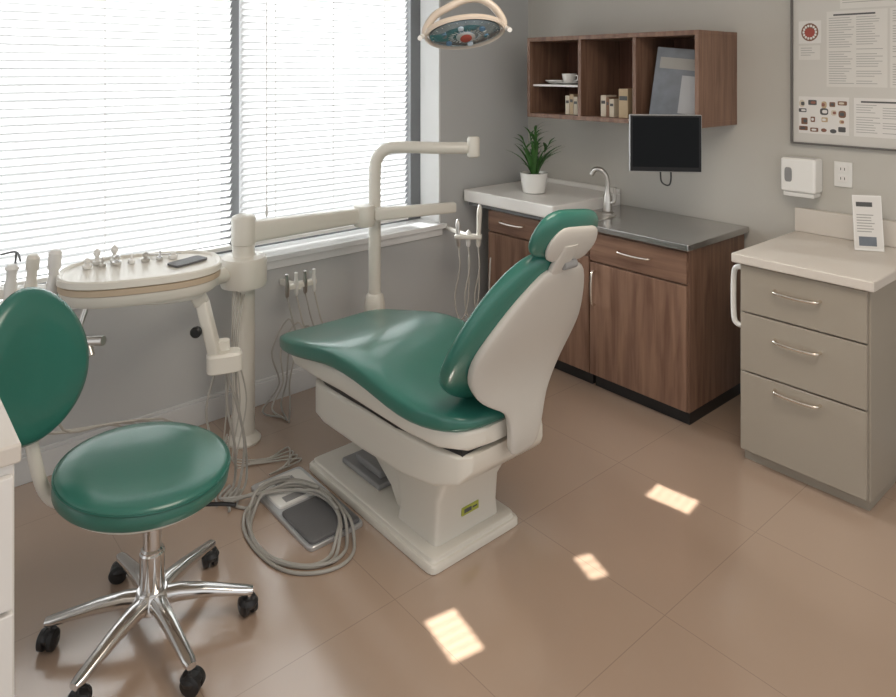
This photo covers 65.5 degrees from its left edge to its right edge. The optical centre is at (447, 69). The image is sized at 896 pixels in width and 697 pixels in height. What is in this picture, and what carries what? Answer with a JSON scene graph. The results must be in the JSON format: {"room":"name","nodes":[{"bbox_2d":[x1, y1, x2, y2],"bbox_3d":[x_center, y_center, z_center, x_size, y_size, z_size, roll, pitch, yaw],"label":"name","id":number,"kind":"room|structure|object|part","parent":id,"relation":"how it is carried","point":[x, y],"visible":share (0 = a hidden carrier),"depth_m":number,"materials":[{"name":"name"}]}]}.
{"room":"dental clinic","nodes":[
{"label":"dental clinic","id":0,"kind":"room"},
{"bbox_2d":[21,0,527,452],"bbox_3d":[-1.721,0.375,3.068,5.780,2.650,0.260,0,0,-41],"label":"wall","id":1,"kind":"structure","parent":0,"point":[149,361],"depth_m":3.97,"materials":[{"name":"grey paint"}]},
{"bbox_2d":[0,0,419,283],"bbox_3d":[-1.140,0.165,3.659,2.530,1.570,0.080,0,0,-41],"label":"window","id":2,"kind":"structure","parent":1,"relation":"in","point":[412,10],"depth_m":4.41,"materials":[{"name":"grey glass"}]},
{"bbox_2d":[0,0,231,285],"bbox_3d":[-1.561,0.158,3.165,1.208,1.515,0.082,0,0,-41],"label":"window blind","id":3,"kind":"object","parent":2,"relation":"attached to","point":[61,63],"visible":0.89,"depth_m":3.20,"materials":[{"name":"white plastic"}]},
{"bbox_3d":[-1.569,0.905,3.173,1.208,0.020,0.050,0,0,-41],"label":"rail","id":4,"kind":"part","parent":3,"relation":"part of","materials":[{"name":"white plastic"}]},
{"bbox_3d":[-1.152,0.165,3.664,2.360,1.470,0.006,0,0,-41],"label":"glass","id":5,"kind":"part","parent":2,"relation":"part of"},
{"bbox_2d":[240,0,407,245],"bbox_3d":[-0.656,0.158,3.940,1.068,1.515,0.082,0,0,-41],"label":"window blind","id":6,"kind":"object","parent":2,"relation":"attached to","point":[386,18],"visible":0.84,"depth_m":3.91,"materials":[{"name":"white plastic"}]},
{"bbox_3d":[-0.915,0.170,3.699,0.004,1.460,0.003,0,0,-41],"label":"ladder cord","id":7,"kind":"part","parent":6,"relation":"part of","materials":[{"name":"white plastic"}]},
{"bbox_3d":[-0.663,0.905,3.949,1.068,0.020,0.050,0,0,-41],"label":"rail","id":8,"kind":"part","parent":6,"relation":"part of","materials":[{"name":"white plastic"}]},
{"bbox_3d":[-0.647,0.170,3.929,0.004,1.460,0.003,0,0,-41],"label":"ladder cord","id":9,"kind":"part","parent":6,"relation":"part of","materials":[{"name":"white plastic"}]},
{"bbox_3d":[-0.378,0.170,4.159,0.004,1.460,0.003,0,0,-41],"label":"ladder cord","id":10,"kind":"part","parent":6,"relation":"part of","materials":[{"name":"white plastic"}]},
{"bbox_2d":[0,219,446,309],"bbox_3d":[-1.074,0.988,3.581,2.590,0.075,0.265,0,0,-41],"label":"window sill","id":11,"kind":"structure","parent":1,"relation":"attached to","point":[285,254],"depth_m":3.88,"materials":[{"name":"white paint"}]},
{"bbox_2d":[14,314,470,486],"bbox_3d":[-1.631,1.637,2.963,5.780,0.125,0.018,0,0,-41],"label":"baseboard","id":12,"kind":"structure","parent":1,"relation":"attached to","point":[192,412],"depth_m":3.32,"materials":[{"name":"grey paint"}]},
{"bbox_2d":[262,268,322,422],"bbox_3d":[-0.790,1.349,3.511,0.253,0.694,0.268,0,0,27],"label":"holder","id":13,"kind":"object","parent":1,"relation":"attached to","point":[289,285],"visible":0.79,"depth_m":3.49,"materials":[{"name":"beige plastic"}]},
{"bbox_2d":[420,0,439,222],"bbox_3d":[-1.067,0.165,3.574,2.530,1.570,0.184,0,0,-41],"label":"trim","id":14,"kind":"structure","parent":1,"relation":"attached to","point":[429,55],"depth_m":4.39,"materials":[{"name":"white paint"}]},
{"bbox_2d":[444,204,490,319],"bbox_3d":[0.050,1.107,4.132,0.175,0.673,0.443,0,0,-36],"label":"rack","id":15,"kind":"object","parent":1,"relation":"attached to","point":[460,234],"visible":0.87,"depth_m":4.01,"materials":[{"name":"beige plastic"}]},
{"bbox_2d":[14,368,895,696],"bbox_3d":[0.145,1.750,1.060,6.000,0.100,5.820,0,0,-41],"label":"floor","id":16,"kind":"structure","parent":0,"point":[645,554],"depth_m":2.30,"materials":[{"name":"tile"}]},
{"bbox_2d":[0,399,20,696],"bbox_3d":[-1.244,1.220,1.327,0.678,0.960,0.507,0,0,-41],"label":"base cabinet","id":17,"kind":"object","parent":16,"relation":"on","point":[10,445],"visible":1,"depth_m":1.36,"materials":[{"name":"white laminate"}]},
{"bbox_3d":[-1.097,0.930,1.175,0.623,0.260,0.018,0,0,-41],"label":"drawer","id":18,"kind":"part","parent":17,"relation":"part of","materials":[{"name":"white laminate"}]},
{"bbox_3d":[-1.097,1.205,1.175,0.623,0.270,0.018,0,0,-41],"label":"drawer","id":19,"kind":"part","parent":17,"relation":"part of","materials":[{"name":"white laminate"}]},
{"bbox_2d":[0,399,20,467],"bbox_3d":[-1.256,0.759,1.341,0.678,0.039,0.470,0,0,-41],"label":"countertop","id":20,"kind":"structure","parent":17,"relation":"on","point":[10,445],"depth_m":1.38,"materials":[{"name":"beige"}]},
{"bbox_2d":[0,287,257,696],"bbox_3d":[-0.946,1.169,2.111,0.719,1.061,0.563,0,0,-12],"label":"stool","id":21,"kind":"object","parent":16,"relation":"on","point":[146,478],"visible":1,"depth_m":2.04,"materials":[{"name":"green leather"}]},
{"bbox_3d":[-1.210,0.856,2.024,0.095,0.436,0.362,0,0,18],"label":"backrest","id":22,"kind":"part","parent":21,"relation":"part of","materials":[{"name":"green leather"}]},
{"bbox_3d":[-1.058,1.603,2.079,0.260,0.062,0.052,0,0,-13],"label":"leg","id":23,"kind":"part","parent":21,"relation":"part of","materials":[{"name":"silver metal"}]},
{"bbox_3d":[-0.947,1.603,1.958,0.052,0.062,0.260,0,0,17],"label":"leg","id":24,"kind":"part","parent":21,"relation":"part of","materials":[{"name":"silver metal"}]},
{"bbox_3d":[-1.006,1.603,2.239,0.052,0.062,0.261,0,0,-41],"label":"leg","id":25,"kind":"part","parent":21,"relation":"part of","materials":[{"name":"silver metal"}]},
{"bbox_3d":[-0.921,1.215,2.116,0.494,0.105,0.493,0,0,-41],"label":"seat","id":26,"kind":"part","parent":21,"relation":"part of","materials":[{"name":"green leather"}]},
{"bbox_3d":[-0.789,1.603,1.991,0.052,0.062,0.261,0,0,-41],"label":"leg","id":27,"kind":"part","parent":21,"relation":"part of","materials":[{"name":"silver metal"}]},
{"bbox_3d":[-0.848,1.603,2.272,0.052,0.062,0.260,0,0,17],"label":"leg","id":28,"kind":"part","parent":21,"relation":"part of","materials":[{"name":"silver metal"}]},
{"bbox_3d":[-0.737,1.603,2.151,0.260,0.062,0.052,0,0,-13],"label":"leg","id":29,"kind":"part","parent":21,"relation":"part of","materials":[{"name":"silver metal"}]},
{"bbox_3d":[-0.751,1.325,2.122,0.209,0.022,0.013,0,0,-5],"label":"height lever","id":30,"kind":"part","parent":21,"relation":"part of","materials":[{"name":"black rubber"}]},
{"bbox_2d":[0,202,455,575],"bbox_3d":[-0.635,1.172,2.871,2.138,1.064,1.101,0,0,-41],"label":"dental delivery unit","id":31,"kind":"object","parent":16,"relation":"on","point":[242,271],"visible":0.86,"depth_m":2.70,"materials":[{"name":"beige plastic"}]},
{"bbox_2d":[82,258,91,269],"bbox_3d":[-1.349,0.722,2.605,0.032,0.040,0.032,0,0,-41],"label":"dental tip","id":32,"kind":"object","parent":31,"relation":"on","point":[87,265],"visible":1,"depth_m":2.60,"materials":[{"name":"silver plastic"}]},
{"bbox_2d":[92,248,101,265],"bbox_3d":[-1.339,0.711,2.658,0.032,0.062,0.032,0,0,-41],"label":"dental tip","id":33,"kind":"object","parent":31,"relation":"on","point":[96,252],"visible":0.92,"depth_m":2.65,"materials":[{"name":"white plastic"}]},
{"bbox_2d":[98,257,105,267],"bbox_3d":[-1.304,0.724,2.629,0.026,0.038,0.026,0,0,-41],"label":"dental tip","id":34,"kind":"object","parent":31,"relation":"on","point":[102,264],"visible":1,"depth_m":2.62,"materials":[{"name":"silver metal"}]},
{"bbox_2d":[110,245,117,262],"bbox_3d":[-1.287,0.708,2.691,0.032,0.068,0.032,0,0,-41],"label":"dental tip","id":35,"kind":"object","parent":31,"relation":"on","point":[114,249],"visible":0.62,"depth_m":2.68,"materials":[{"name":"white plastic"}]},
{"bbox_2d":[112,254,120,265],"bbox_3d":[-1.260,0.722,2.653,0.032,0.040,0.032,0,0,-41],"label":"dental tip","id":36,"kind":"object","parent":31,"relation":"on","point":[116,262],"visible":1,"depth_m":2.64,"materials":[{"name":"silver metal"}]},
{"bbox_2d":[128,253,134,263],"bbox_3d":[-1.216,0.724,2.677,0.026,0.037,0.026,0,0,-41],"label":"dental tip","id":37,"kind":"object","parent":31,"relation":"on","point":[131,260],"visible":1,"depth_m":2.67,"materials":[{"name":"white ceramic"}]},
{"bbox_2d":[56,250,229,356],"bbox_3d":[-1.112,0.920,2.736,0.781,0.369,0.537,0,0,-41],"label":"tray","id":38,"kind":"object","parent":31,"relation":"on","point":[153,282],"depth_m":2.54,"materials":[{"name":"beige plastic"}]},
{"bbox_2d":[141,252,149,261],"bbox_3d":[-1.172,0.723,2.701,0.032,0.038,0.032,0,0,-41],"label":"dental tip","id":39,"kind":"object","parent":31,"relation":"on","point":[145,255],"visible":1,"depth_m":2.69,"materials":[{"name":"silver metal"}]},
{"bbox_2d":[156,251,162,259],"bbox_3d":[-1.128,0.725,2.725,0.026,0.036,0.026,0,0,-41],"label":"dental tip","id":40,"kind":"object","parent":31,"relation":"on","point":[159,257],"visible":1,"depth_m":2.72,"materials":[{"name":"silver metal"}]},
{"bbox_2d":[149,253,180,255],"bbox_3d":[-1.129,0.735,2.780,0.125,0.008,0.008,0,0,-6],"label":"probe","id":41,"kind":"object","parent":31,"relation":"on","point":[156,253],"visible":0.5,"depth_m":2.78,"materials":[{"name":"silver metal"}]},
{"bbox_2d":[169,250,177,258],"bbox_3d":[-1.083,0.727,2.748,0.032,0.030,0.032,0,0,-41],"label":"dental tip","id":42,"kind":"object","parent":31,"relation":"on","point":[173,255],"visible":1,"depth_m":2.74,"materials":[{"name":"white ceramic"}]},
{"bbox_2d":[167,255,206,267],"bbox_3d":[-1.005,0.738,2.689,0.070,0.007,0.140,0,0,33],"label":"pad","id":43,"kind":"object","parent":31,"relation":"on","point":[194,259],"visible":1,"depth_m":2.67,"materials":[{"name":"grey rubber"}]},
{"bbox_3d":[-0.961,1.000,2.659,0.042,0.042,0.028,0,0,0],"label":"control knob","id":44,"kind":"part","parent":31,"relation":"part of","materials":[{"name":"black plastic"}]},
{"bbox_3d":[-0.684,0.745,3.365,0.546,0.096,0.070,0,0,-33],"label":"swing arm","id":45,"kind":"part","parent":31,"relation":"part of","materials":[{"name":"beige plastic"}]},
{"bbox_3d":[-0.169,0.734,3.632,0.451,0.064,0.048,0,0,-23],"label":"swing arm","id":46,"kind":"part","parent":31,"relation":"part of","materials":[{"name":"beige plastic"}]},
{"bbox_2d":[251,467,361,551],"bbox_3d":[-0.557,1.685,2.709,0.230,0.031,0.490,0,0,-41],"label":"foot pedal","id":47,"kind":"object","parent":16,"relation":"on","point":[310,519],"visible":0.82,"depth_m":2.62,"materials":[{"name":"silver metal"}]},
{"bbox_2d":[364,136,479,311],"bbox_3d":[-0.170,1.024,3.700,0.657,1.351,0.220,0,0,-10],"label":"light post","id":48,"kind":"object","parent":16,"relation":"on","point":[374,299],"visible":0.75,"depth_m":3.63,"materials":[{"name":"beige plastic"}]},
{"bbox_2d":[279,209,598,574],"bbox_3d":[-0.093,1.064,2.721,0.611,1.271,1.497,0,0,-41],"label":"dental chair","id":49,"kind":"object","parent":16,"relation":"on","point":[431,406],"visible":1,"depth_m":2.41,"materials":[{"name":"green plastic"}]},
{"bbox_3d":[-0.273,1.626,2.907,0.230,0.052,0.270,0,0,-41],"label":"lift motor","id":50,"kind":"part","parent":49,"relation":"part of","materials":[{"name":"grey plastic"}]},
{"bbox_3d":[-0.159,1.526,2.794,0.265,0.252,0.550,0,0,-41],"label":"lift arm","id":51,"kind":"part","parent":49,"relation":"part of","materials":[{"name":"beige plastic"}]},
{"bbox_2d":[279,309,504,432],"bbox_3d":[-0.182,1.151,2.824,0.610,0.178,1.225,0,0,-41],"label":"seat cushion","id":52,"kind":"object","parent":49,"relation":"on","point":[390,361],"depth_m":2.62,"materials":[{"name":"green leather"}]},
{"bbox_3d":[-0.165,1.677,2.789,0.430,0.047,0.840,0,0,-41],"label":"plate","id":53,"kind":"part","parent":49,"relation":"part of","materials":[{"name":"beige plastic"}]},
{"bbox_2d":[439,254,550,397],"bbox_3d":[0.239,0.847,2.333,0.560,0.556,0.339,0,0,-41],"label":"backrest cushion","id":54,"kind":"object","parent":49,"relation":"on","point":[503,349],"depth_m":2.19,"materials":[{"name":"green leather"}]},
{"bbox_3d":[0.354,0.611,2.199,0.100,0.150,0.100,0,0,-41],"label":"headrest post","id":55,"kind":"part","parent":49,"relation":"part of","materials":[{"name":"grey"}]},
{"bbox_2d":[528,209,598,257],"bbox_3d":[0.373,0.515,2.201,0.308,0.172,0.097,0,0,-44],"label":"cushion","id":56,"kind":"object","parent":49,"relation":"on","point":[565,233],"depth_m":2.14,"materials":[{"name":"green leather"}]},
{"bbox_3d":[0.383,0.616,2.211,0.060,0.030,0.030,0,0,-41],"label":"headrest knob","id":57,"kind":"part","parent":49,"relation":"part of","materials":[{"name":"grey plastic"}]},
{"bbox_2d":[488,209,595,383],"bbox_3d":[0.700,1.278,4.195,0.597,0.845,0.780,0,0,-41],"label":"base cabinet","id":58,"kind":"object","parent":16,"relation":"on","point":[509,235],"visible":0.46,"depth_m":4.07,"materials":[{"name":"brown wood"}]},
{"bbox_3d":[0.395,1.310,4.164,0.020,0.620,0.424,0,0,-41],"label":"door","id":59,"kind":"part","parent":58,"relation":"part of","materials":[{"name":"brown wood"}]},
{"bbox_3d":[0.374,0.920,4.147,0.039,0.017,0.202,0,0,-41],"label":"handle","id":60,"kind":"part","parent":58,"relation":"part of","materials":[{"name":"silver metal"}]},
{"bbox_3d":[0.395,0.927,4.164,0.020,0.125,0.424,0,0,-41],"label":"drawer","id":61,"kind":"part","parent":58,"relation":"part of","materials":[{"name":"brown wood"}]},
{"bbox_2d":[464,177,619,219],"bbox_3d":[0.578,0.788,4.340,0.626,0.127,0.742,0,0,-41],"label":"countertop","id":62,"kind":"structure","parent":58,"relation":"on","point":[559,194],"depth_m":4.19,"materials":[{"name":"white laminate"}]},
{"bbox_2d":[510,122,562,193],"bbox_3d":[0.563,0.534,4.298,0.368,0.440,0.329,0,0,-6],"label":"potted plant","id":63,"kind":"object","parent":62,"relation":"on","point":[533,181],"visible":1,"depth_m":4.24,"materials":[{"name":"green plant"}]},
{"bbox_3d":[0.528,0.692,4.285,0.170,0.125,0.170,0,0,-41],"label":"pot","id":64,"kind":"part","parent":63,"relation":"part of","materials":[{"name":"white ceramic"}]},
{"bbox_3d":[0.648,1.310,3.868,0.020,0.620,0.344,0,0,-41],"label":"door","id":65,"kind":"part","parent":58,"relation":"part of","materials":[{"name":"brown wood"}]},
{"bbox_2d":[590,232,743,424],"bbox_3d":[1.140,1.278,3.679,0.600,0.845,0.573,0,0,-41],"label":"base cabinet","id":66,"kind":"object","parent":16,"relation":"on","point":[665,339],"visible":0.89,"depth_m":3.47,"materials":[{"name":"brown wood"}]},
{"bbox_3d":[0.765,1.155,3.689,0.042,0.191,0.012,0,0,-41],"label":"handle","id":67,"kind":"part","parent":66,"relation":"part of","materials":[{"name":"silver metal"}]},
{"bbox_3d":[0.929,0.933,3.498,0.039,0.017,0.202,0,0,-41],"label":"handle","id":68,"kind":"part","parent":66,"relation":"part of","materials":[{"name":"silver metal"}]},
{"bbox_3d":[0.950,0.940,3.516,0.020,0.150,0.567,0,0,-41],"label":"drawer","id":69,"kind":"part","parent":66,"relation":"part of","materials":[{"name":"brown wood"}]},
{"bbox_3d":[0.950,1.323,3.516,0.020,0.595,0.567,0,0,-41],"label":"door","id":70,"kind":"part","parent":66,"relation":"part of","materials":[{"name":"brown wood"}]},
{"bbox_2d":[593,204,748,251],"bbox_3d":[1.091,0.836,3.760,0.600,0.032,0.800,0,0,-41],"label":"countertop","id":71,"kind":"structure","parent":66,"relation":"on","point":[665,229],"depth_m":3.61,"materials":[{"name":"silver metal"}]},
{"bbox_2d":[589,167,616,220],"bbox_3d":[0.825,0.686,3.907,0.278,0.267,0.180,0,0,-41],"label":"faucet","id":72,"kind":"object","parent":71,"relation":"on","point":[607,213],"visible":0.88,"depth_m":3.95,"materials":[{"name":"silver metal"}]},
{"bbox_3d":[0.865,0.631,3.976,0.118,0.158,0.038,0,0,20],"label":"spout","id":73,"kind":"part","parent":72,"relation":"part of","materials":[{"name":"silver metal"}]},
{"bbox_3d":[0.931,0.709,3.934,0.025,0.101,0.043,0,0,-41],"label":"lever","id":74,"kind":"part","parent":72,"relation":"part of","materials":[{"name":"silver metal"}]},
{"bbox_2d":[731,264,895,510],"bbox_3d":[1.634,1.269,3.059,0.658,0.862,0.579,0,0,-41],"label":"base cabinet","id":75,"kind":"object","parent":16,"relation":"on","point":[818,358],"visible":0.98,"depth_m":2.80,"materials":[{"name":"beige laminate"}]},
{"bbox_3d":[1.291,1.002,3.103,0.024,0.282,0.065,0,0,-41],"label":"rail","id":76,"kind":"part","parent":75,"relation":"part of","materials":[{"name":"white plastic"}]},
{"bbox_3d":[1.415,1.343,2.839,0.039,0.018,0.193,0,0,-41],"label":"handle","id":77,"kind":"part","parent":75,"relation":"part of","materials":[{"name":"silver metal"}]},
{"bbox_3d":[1.415,1.133,2.839,0.039,0.018,0.193,0,0,-41],"label":"handle","id":78,"kind":"part","parent":75,"relation":"part of","materials":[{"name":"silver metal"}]},
{"bbox_3d":[1.415,0.928,2.839,0.039,0.018,0.193,0,0,-41],"label":"handle","id":79,"kind":"part","parent":75,"relation":"part of","materials":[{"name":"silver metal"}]},
{"bbox_3d":[1.442,1.476,2.850,0.020,0.338,0.495,0,0,-41],"label":"drawer","id":80,"kind":"part","parent":75,"relation":"part of","materials":[{"name":"beige laminate"}]},
{"bbox_3d":[1.442,1.176,2.850,0.020,0.248,0.495,0,0,-41],"label":"drawer","id":81,"kind":"part","parent":75,"relation":"part of","materials":[{"name":"beige laminate"}]},
{"bbox_3d":[1.442,0.945,2.850,0.020,0.200,0.495,0,0,-41],"label":"drawer","id":82,"kind":"part","parent":75,"relation":"part of","materials":[{"name":"beige laminate"}]},
{"bbox_2d":[731,207,895,292],"bbox_3d":[1.667,0.759,3.042,0.661,0.158,0.560,0,0,-41],"label":"countertop","id":83,"kind":"structure","parent":75,"relation":"on","point":[820,247],"depth_m":3.03,"materials":[{"name":"beige laminate"}]},
{"bbox_2d":[852,195,883,251],"bbox_3d":[1.865,0.677,3.109,0.116,0.237,0.096,0,0,14],"label":"sign","id":84,"kind":"object","parent":83,"relation":"on","point":[867,209],"visible":1,"depth_m":3.08,"materials":[{"name":"white paper"}]},
{"bbox_2d":[528,0,895,248],"bbox_3d":[2.345,0.375,2.919,0.200,2.650,5.780,0,0,-41],"label":"wall","id":85,"kind":"structure","parent":0,"point":[739,181],"depth_m":3.74,"materials":[{"name":"grey paint"}]},
{"bbox_2d":[547,177,619,193],"bbox_3d":[0.805,0.740,4.534,0.024,0.030,0.742,0,0,-41],"label":"backsplash","id":86,"kind":"structure","parent":85,"relation":"attached to","point":[551,180],"depth_m":4.47,"materials":[{"name":"white laminate"}]},
{"bbox_2d":[527,30,736,127],"bbox_3d":[1.014,0.045,4.016,0.388,0.490,1.153,0,0,-41],"label":"wall shelf","id":87,"kind":"object","parent":85,"relation":"attached to","point":[604,64],"visible":0.73,"depth_m":4.02,"materials":[{"name":"brown wood"}]},
{"bbox_2d":[545,80,563,83],"bbox_3d":[0.683,0.075,4.366,0.150,0.025,0.150,0,0,-41],"label":"dish","id":88,"kind":"object","parent":87,"relation":"on","point":[548,81],"visible":0.63,"depth_m":4.31,"materials":[{"name":"white ceramic"}]},
{"bbox_3d":[0.782,0.094,4.302,0.346,0.012,0.373,0,0,-41],"label":"shelf","id":89,"kind":"part","parent":87,"relation":"part of","materials":[{"name":"white laminate"}]},
{"bbox_2d":[556,82,577,84],"bbox_3d":[0.738,0.080,4.241,0.170,0.015,0.170,0,0,-41],"label":"saucer","id":90,"kind":"object","parent":87,"relation":"on","point":[567,83],"visible":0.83,"depth_m":4.18,"materials":[{"name":"white ceramic"}]},
{"bbox_2d":[562,74,577,81],"bbox_3d":[0.738,0.052,4.235,0.090,0.060,0.103,0,0,-3],"label":"teacup","id":91,"kind":"object","parent":90,"relation":"on","point":[566,77],"visible":0.84,"depth_m":4.21,"materials":[{"name":"white ceramic"}]},
{"bbox_2d":[565,96,569,113],"bbox_3d":[0.753,0.209,4.208,0.101,0.110,0.030,0,0,-41],"label":"book","id":92,"kind":"object","parent":87,"relation":"in","point":[567,98],"visible":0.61,"depth_m":4.17,"materials":[{"name":"white paper"}]},
{"bbox_2d":[570,94,577,114],"bbox_3d":[0.773,0.204,4.184,0.101,0.120,0.028,0,0,-41],"label":"book","id":93,"kind":"object","parent":87,"relation":"in","point":[572,96],"visible":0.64,"depth_m":4.15,"materials":[{"name":"white paper"}]},
{"bbox_2d":[574,97,577,114],"bbox_3d":[0.793,0.212,4.161,0.101,0.105,0.030,0,0,-41],"label":"book","id":94,"kind":"object","parent":87,"relation":"in","point":[575,98],"visible":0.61,"depth_m":4.12,"materials":[{"name":"white paper"}]},
{"bbox_2d":[601,95,615,116],"bbox_3d":[0.923,0.204,4.008,0.101,0.120,0.035,0,0,-41],"label":"book","id":95,"kind":"object","parent":87,"relation":"in","point":[603,97],"visible":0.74,"depth_m":3.98,"materials":[{"name":"white paper"}]},
{"bbox_2d":[606,97,618,116],"bbox_3d":[0.943,0.209,3.986,0.101,0.110,0.020,0,0,-41],"label":"book","id":96,"kind":"object","parent":87,"relation":"in","point":[607,98],"visible":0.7,"depth_m":3.95,"materials":[{"name":"white paper"}]},
{"bbox_2d":[609,99,618,116],"bbox_3d":[0.961,0.214,3.965,0.101,0.100,0.030,0,0,-41],"label":"book","id":97,"kind":"object","parent":87,"relation":"in","point":[613,103],"visible":0.77,"depth_m":3.94,"materials":[{"name":"white paper"}]},
{"bbox_2d":[619,88,631,117],"bbox_3d":[1.020,0.184,3.903,0.131,0.160,0.060,0,0,-41],"label":"book","id":98,"kind":"object","parent":87,"relation":"in","point":[625,95],"visible":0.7,"depth_m":3.85,"materials":[{"name":"white paper"}]},
{"bbox_3d":[1.157,0.045,4.138,0.011,0.440,1.109,0,0,-41],"label":"panel","id":99,"kind":"part","parent":87,"relation":"part of","materials":[{"name":"brown wood"}]},
{"bbox_2d":[629,114,701,185],"bbox_3d":[1.135,0.404,3.526,0.388,0.365,0.278,0,0,-41],"label":"monitor","id":100,"kind":"object","parent":87,"relation":"hanging from","point":[660,143],"visible":1,"depth_m":3.46,"materials":[{"name":"black plastic"}]},
{"bbox_2d":[649,47,694,114],"bbox_3d":[1.207,0.066,3.660,0.283,0.381,0.071,0,0,27],"label":"magazine","id":101,"kind":"object","parent":87,"relation":"on","point":[673,91],"visible":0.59,"depth_m":3.67,"materials":[{"name":"white paper"}]},
{"bbox_2d":[781,156,821,198],"bbox_3d":[1.726,0.522,3.406,0.102,0.189,0.165,0,0,-41],"label":"wall dispenser","id":102,"kind":"object","parent":85,"relation":"attached to","point":[800,176],"visible":1,"depth_m":3.36,"materials":[{"name":"white plastic"}]},
{"bbox_2d":[783,191,820,198],"bbox_3d":[1.731,0.606,3.410,0.086,0.022,0.145,0,0,-41],"label":"tray","id":103,"kind":"object","parent":102,"relation":"attached to","point":[804,194],"depth_m":3.36,"materials":[{"name":"white plastic"}]},
{"bbox_2d":[790,0,895,151],"bbox_3d":[1.950,-0.052,3.202,0.029,0.835,0.725,0,0,-41],"label":"notice board","id":104,"kind":"object","parent":85,"relation":"attached to","point":[843,52],"visible":1,"depth_m":3.30,"materials":[{"name":"white paper"}]},
{"bbox_2d":[834,161,852,187],"bbox_3d":[1.873,0.495,3.304,0.013,0.120,0.080,0,0,-41],"label":"wall socket","id":105,"kind":"object","parent":85,"relation":"attached to","point":[843,171],"visible":1,"depth_m":3.30,"materials":[{"name":"white plastic"}]},
{"bbox_2d":[795,207,895,247],"bbox_3d":[1.908,0.738,3.249,0.026,0.116,0.560,0,0,-41],"label":"backsplash","id":106,"kind":"structure","parent":85,"relation":"attached to","point":[813,221],"depth_m":3.32,"materials":[{"name":"beige"}]},
{"bbox_3d":[0.145,-1.000,1.060,6.000,0.100,5.820,0,0,-41],"label":"ceiling","id":107,"kind":"structure","parent":0,"visible":0},
{"bbox_2d":[417,0,511,49],"bbox_3d":[0.051,-0.513,2.595,0.347,0.873,0.182,0,0,-10],"label":"lamp","id":108,"kind":"object","parent":107,"relation":"hanging from","point":[464,31],"visible":1,"depth_m":2.56,"materials":[{"name":"beige plastic"}]},
{"bbox_3d":[0.062,-0.141,2.581,0.303,0.128,0.149,0,0,-7],"label":"ring frame","id":109,"kind":"part","parent":108,"relation":"part of","materials":[{"name":"beige plastic"}]}
]}

